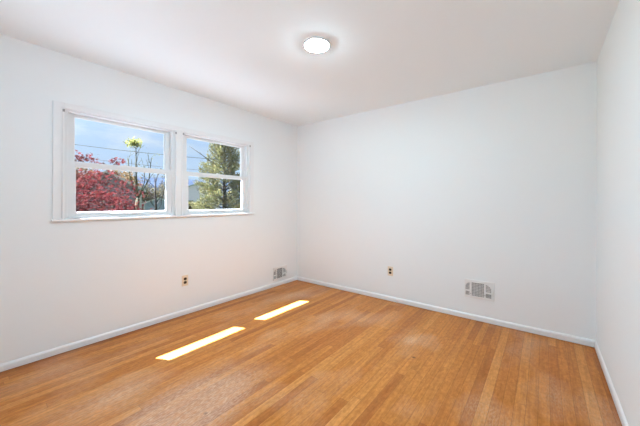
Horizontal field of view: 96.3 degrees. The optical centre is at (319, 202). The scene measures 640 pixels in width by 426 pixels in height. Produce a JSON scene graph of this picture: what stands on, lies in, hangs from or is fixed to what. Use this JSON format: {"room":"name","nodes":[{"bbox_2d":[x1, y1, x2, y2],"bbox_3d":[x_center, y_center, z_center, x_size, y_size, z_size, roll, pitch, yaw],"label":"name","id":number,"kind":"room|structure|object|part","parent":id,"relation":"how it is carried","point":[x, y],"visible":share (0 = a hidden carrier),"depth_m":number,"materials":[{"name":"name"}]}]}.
{"room":"empty bedroom","nodes":[
{"label":"empty bedroom","id":0,"kind":"room"},
{"bbox_2d":[0,34,296,363],"bbox_3d":[-1.572,0.004,3.107,0.150,2.430,4.050,0,0,38],"label":"wall","id":1,"kind":"structure","parent":0,"point":[66,282],"depth_m":2.57,"materials":[{"name":"paint"}]},
{"bbox_2d":[52,100,63,218],"bbox_3d":[-2.099,-0.340,2.299,0.012,0.945,0.070,0,0,38],"label":"trim","id":2,"kind":"structure","parent":1,"relation":"attached to","point":[57,106],"depth_m":2.29,"materials":[{"name":"paint"}]},
{"bbox_2d":[64,109,174,218],"bbox_3d":[-1.862,-0.318,2.722,0.126,0.898,0.897,0,0,38],"label":"window","id":3,"kind":"structure","parent":1,"relation":"in","point":[70,165],"depth_m":2.59,"materials":[{"name":"plastic"}]},
{"bbox_3d":[-1.865,-0.527,2.725,0.030,0.447,0.837,0,0,38],"label":"sash","id":4,"kind":"part","parent":3,"relation":"part of","materials":[{"name":"plastic"}]},
{"bbox_3d":[-1.829,-0.114,2.696,0.042,0.455,0.837,0,0,38],"label":"sash","id":5,"kind":"part","parent":3,"relation":"part of","materials":[{"name":"plastic"}]},
{"bbox_2d":[62,106,176,218],"bbox_3d":[-1.802,-0.322,2.675,0.019,0.911,0.919,0,0,38],"label":"trim","id":6,"kind":"structure","parent":1,"relation":"attached to","point":[63,107],"depth_m":2.40,"materials":[{"name":"paint"}]},
{"bbox_2d":[0,276,296,371],"bbox_3d":[-1.512,1.188,3.058,0.012,0.054,3.750,0,0,38],"label":"baseboard","id":7,"kind":"structure","parent":1,"relation":"attached to","point":[51,352],"depth_m":2.64,"materials":[{"name":"paint"}]},
{"bbox_2d":[51,213,253,221],"bbox_3d":[-1.517,0.144,3.064,0.052,0.019,2.010,0,0,38],"label":"trim","id":8,"kind":"structure","parent":1,"relation":"attached to","point":[169,216],"depth_m":2.75,"materials":[{"name":"paint"}]},
{"bbox_2d":[64,103,248,144],"bbox_3d":[-1.508,-0.786,3.057,0.012,0.049,1.851,0,0,38],"label":"trim","id":9,"kind":"structure","parent":1,"relation":"attached to","point":[180,129],"depth_m":2.80,"materials":[{"name":"paint"}]},
{"bbox_2d":[175,131,181,214],"bbox_3d":[-1.507,-0.314,3.059,0.012,0.896,0.079,0,0,38],"label":"trim","id":10,"kind":"structure","parent":1,"relation":"attached to","point":[179,134],"depth_m":3.05,"materials":[{"name":"paint"}]},
{"bbox_2d":[182,275,187,285],"bbox_3d":[-1.467,0.846,3.116,0.009,0.115,0.070,0,0,38],"label":"power outlet","id":11,"kind":"object","parent":1,"relation":"attached to","point":[185,277],"visible":1,"depth_m":3.11,"materials":[{"name":"plastic"}]},
{"bbox_2d":[181,130,249,214],"bbox_3d":[-1.208,-0.321,3.436,0.019,0.911,0.913,0,0,38],"label":"trim","id":12,"kind":"structure","parent":1,"relation":"attached to","point":[182,130],"depth_m":3.08,"materials":[{"name":"paint"}]},
{"bbox_2d":[183,132,248,214],"bbox_3d":[-1.269,-0.316,3.483,0.126,0.898,0.891,0,0,38],"label":"window","id":13,"kind":"structure","parent":1,"relation":"in","point":[244,149],"depth_m":3.49,"materials":[{"name":"plastic"}]},
{"bbox_3d":[-1.271,-0.526,3.486,0.030,0.447,0.831,0,0,38],"label":"sash","id":14,"kind":"part","parent":13,"relation":"part of","materials":[{"name":"plastic"}]},
{"bbox_3d":[-1.236,-0.113,3.457,0.042,0.455,0.831,0,0,38],"label":"sash","id":15,"kind":"part","parent":13,"relation":"part of","materials":[{"name":"plastic"}]},
{"bbox_2d":[249,142,253,212],"bbox_3d":[-0.917,-0.337,3.815,0.012,0.945,0.073,0,0,38],"label":"trim","id":16,"kind":"structure","parent":1,"relation":"attached to","point":[250,143],"depth_m":3.81,"materials":[{"name":"paint"}]},
{"bbox_2d":[273,265,286,280],"bbox_3d":[-0.585,1.034,4.237,0.022,0.189,0.272,0,0,38],"label":"air vent","id":17,"kind":"object","parent":1,"relation":"in","point":[280,272],"visible":1,"depth_m":4.23,"materials":[{"name":"metal"}]},
{"bbox_2d":[0,0,619,126],"bbox_3d":[-0.157,-1.282,2.006,3.731,0.150,4.050,0,0,38],"label":"ceiling","id":18,"kind":"structure","parent":0,"point":[248,55],"depth_m":2.14,"materials":[{"name":"paint"}]},
{"bbox_2d":[304,36,329,52],"bbox_3d":[-0.024,-1.193,2.179,0.198,0.028,0.198,0,0,38],"label":"recessed light","id":19,"kind":"object","parent":18,"relation":"in","point":[316,44],"visible":1,"depth_m":2.15,"materials":[{"name":"white glass"}]},
{"bbox_2d":[0,280,621,425],"bbox_3d":[-0.164,1.323,2.006,3.731,0.200,4.050,0,0,38],"label":"floor","id":20,"kind":"structure","parent":0,"point":[297,352],"depth_m":2.03,"materials":[{"name":"brown wood"}]},
{"bbox_2d":[297,61,596,341],"bbox_3d":[1.039,0.011,3.544,3.431,2.430,0.150,0,0,38],"label":"wall","id":21,"kind":"structure","parent":0,"point":[496,183],"depth_m":3.05,"materials":[{"name":"paint"}]},
{"bbox_2d":[388,266,392,275],"bbox_3d":[0.875,0.852,3.569,0.070,0.115,0.009,0,0,38],"label":"power outlet","id":22,"kind":"object","parent":21,"relation":"attached to","point":[390,269],"visible":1,"depth_m":3.56,"materials":[{"name":"plastic"}]},
{"bbox_2d":[297,277,593,346],"bbox_3d":[0.985,1.193,3.478,3.405,0.056,0.016,0,0,38],"label":"baseboard","id":23,"kind":"structure","parent":21,"relation":"attached to","point":[520,327],"depth_m":3.02,"materials":[{"name":"paint"}]},
{"bbox_2d":[465,279,494,301],"bbox_3d":[1.644,0.902,2.961,0.272,0.189,0.022,0,0,38],"label":"air vent","id":24,"kind":"object","parent":21,"relation":"in","point":[476,289],"visible":1,"depth_m":2.96,"materials":[{"name":"metal"}]},
{"bbox_2d":[596,0,639,425],"bbox_3d":[1.297,0.011,0.964,0.150,2.430,3.900,0,0,38],"label":"wall","id":25,"kind":"structure","parent":0,"point":[618,62],"depth_m":1.67,"materials":[{"name":"paint"}]},
{"bbox_2d":[594,341,628,425],"bbox_3d":[1.184,1.195,0.955,0.012,0.054,3.750,0,0,38],"label":"baseboard","id":26,"kind":"structure","parent":25,"relation":"attached to","point":[619,409],"depth_m":1.82,"materials":[{"name":"paint"}]},
{"label":"outside","id":27,"kind":"structure","parent":0,"visible":0},
{"bbox_3d":[-28.675,2.301,45.642,84.800,0.300,150.000,0,0,38],"label":"ground","id":28,"kind":"structure","parent":27,"visible":0},
{"bbox_2d":[76,160,96,180],"bbox_3d":[-31.137,-1.838,36.619,4.885,7.969,4.768,0,0,-39],"label":"tree","id":29,"kind":"object","parent":28,"relation":"on","point":[76,160],"visible":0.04,"depth_m":36.71,"materials":[{"name":"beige plant"}]},
{"bbox_2d":[76,170,145,217],"bbox_3d":[-16.092,0.028,22.251,4.360,4.310,8.590,0,0,-32],"label":"tree","id":30,"kind":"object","parent":28,"relation":"on","point":[128,183],"visible":0.13,"depth_m":19.08,"materials":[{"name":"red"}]},
{"bbox_2d":[73,150,152,218],"bbox_3d":[-7.315,0.356,7.841,4.969,3.714,5.162,0,0,-32],"label":"maple tree","id":31,"kind":"object","parent":28,"relation":"on","point":[103,195],"visible":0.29,"depth_m":8.12,"materials":[{"name":"red plant"}]},
{"bbox_2d":[110,164,138,184],"bbox_3d":[-24.625,-1.405,35.140,4.122,7.136,4.145,0,0,-38],"label":"tree","id":32,"kind":"object","parent":28,"relation":"on","point":[116,171],"visible":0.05,"depth_m":35.15,"materials":[{"name":"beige plant"}]},
{"bbox_2d":[124,173,143,187],"bbox_3d":[-33.309,-1.693,50.088,4.498,7.670,4.546,0,0,-39],"label":"tree","id":33,"kind":"object","parent":28,"relation":"on","point":[125,173],"visible":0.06,"depth_m":50.22,"materials":[{"name":"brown plant"}]},
{"bbox_2d":[123,136,153,216],"bbox_3d":[-9.232,-0.606,14.944,1.652,5.620,1.077,0,0,-13],"label":"tree","id":34,"kind":"object","parent":28,"relation":"on","point":[132,142],"visible":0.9,"depth_m":14.83,"materials":[{"name":"green plant"}]},
{"bbox_3d":[-9.220,-2.471,14.911,1.652,1.891,0.940,0,0,-13],"label":"crown","id":35,"kind":"part","parent":34,"relation":"part of","materials":[{"name":"green plant"}]},
{"bbox_2d":[140,186,160,210],"bbox_3d":[-23.428,-0.142,38.886,3.270,4.618,3.280,0,0,-37],"label":"tree","id":36,"kind":"object","parent":28,"relation":"on","point":[146,198],"visible":0.23,"depth_m":38.27,"materials":[{"name":"green plant"}]},
{"bbox_2d":[140,168,164,209],"bbox_3d":[-10.322,0.033,18.099,1.740,4.331,2.411,0,0,-25],"label":"bare tree","id":37,"kind":"object","parent":28,"relation":"on","point":[154,181],"visible":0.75,"depth_m":17.81,"materials":[{"name":"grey plant"}]},
{"bbox_3d":[-10.309,-1.196,18.078,1.740,1.873,2.363,0,0,-25],"label":"crown","id":38,"kind":"part","parent":37,"relation":"part of","materials":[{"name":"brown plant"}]},
{"bbox_2d":[142,197,168,215],"bbox_3d":[-19.144,0.775,34.058,3.560,2.800,5.590,0,0,-30],"label":"garage","id":39,"kind":"structure","parent":28,"relation":"on","point":[148,205],"depth_m":31.63,"materials":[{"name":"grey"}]},
{"bbox_2d":[156,181,164,198],"bbox_3d":[-24.531,-0.657,45.740,4.312,5.643,4.320,0,0,-37],"label":"tree","id":40,"kind":"object","parent":28,"relation":"on","point":[162,184],"visible":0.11,"depth_m":44.68,"materials":[{"name":"green plant"}]},
{"bbox_2d":[188,182,220,214],"bbox_3d":[-15.722,-0.191,37.858,4.760,4.750,6.590,0,0,-26],"label":"house","id":41,"kind":"structure","parent":28,"relation":"on","point":[193,194],"depth_m":34.77,"materials":[{"name":"white"}]},
{"bbox_2d":[188,143,240,214],"bbox_3d":[-5.414,-1.054,15.954,4.477,6.530,4.249,0,0,15],"label":"conifer tree","id":42,"kind":"object","parent":28,"relation":"on","point":[221,151],"visible":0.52,"depth_m":15.63,"materials":[{"name":"green plant"}]},
{"bbox_3d":[-16.545,-0.868,13.867,1.000,6.100,0.257,0,0,38],"label":"utility pole","id":43,"kind":"object","parent":28,"relation":"on","visible":0},
{"bbox_2d":[75,144,233,160],"bbox_3d":[-8.349,-2.683,13.882,16.386,1.689,0.019,0,0,0],"label":"utility wire","id":44,"kind":"object","parent":43,"relation":"attached to","point":[75,144],"visible":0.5,"depth_m":13.88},
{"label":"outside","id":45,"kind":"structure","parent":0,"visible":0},
{"bbox_2d":[78,177,240,208],"bbox_3d":[-104.200,-3.978,98.218,221.000,12.882,276.000,0,0,38],"label":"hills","id":46,"kind":"structure","parent":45,"point":[190,182],"depth_m":101.13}
]}

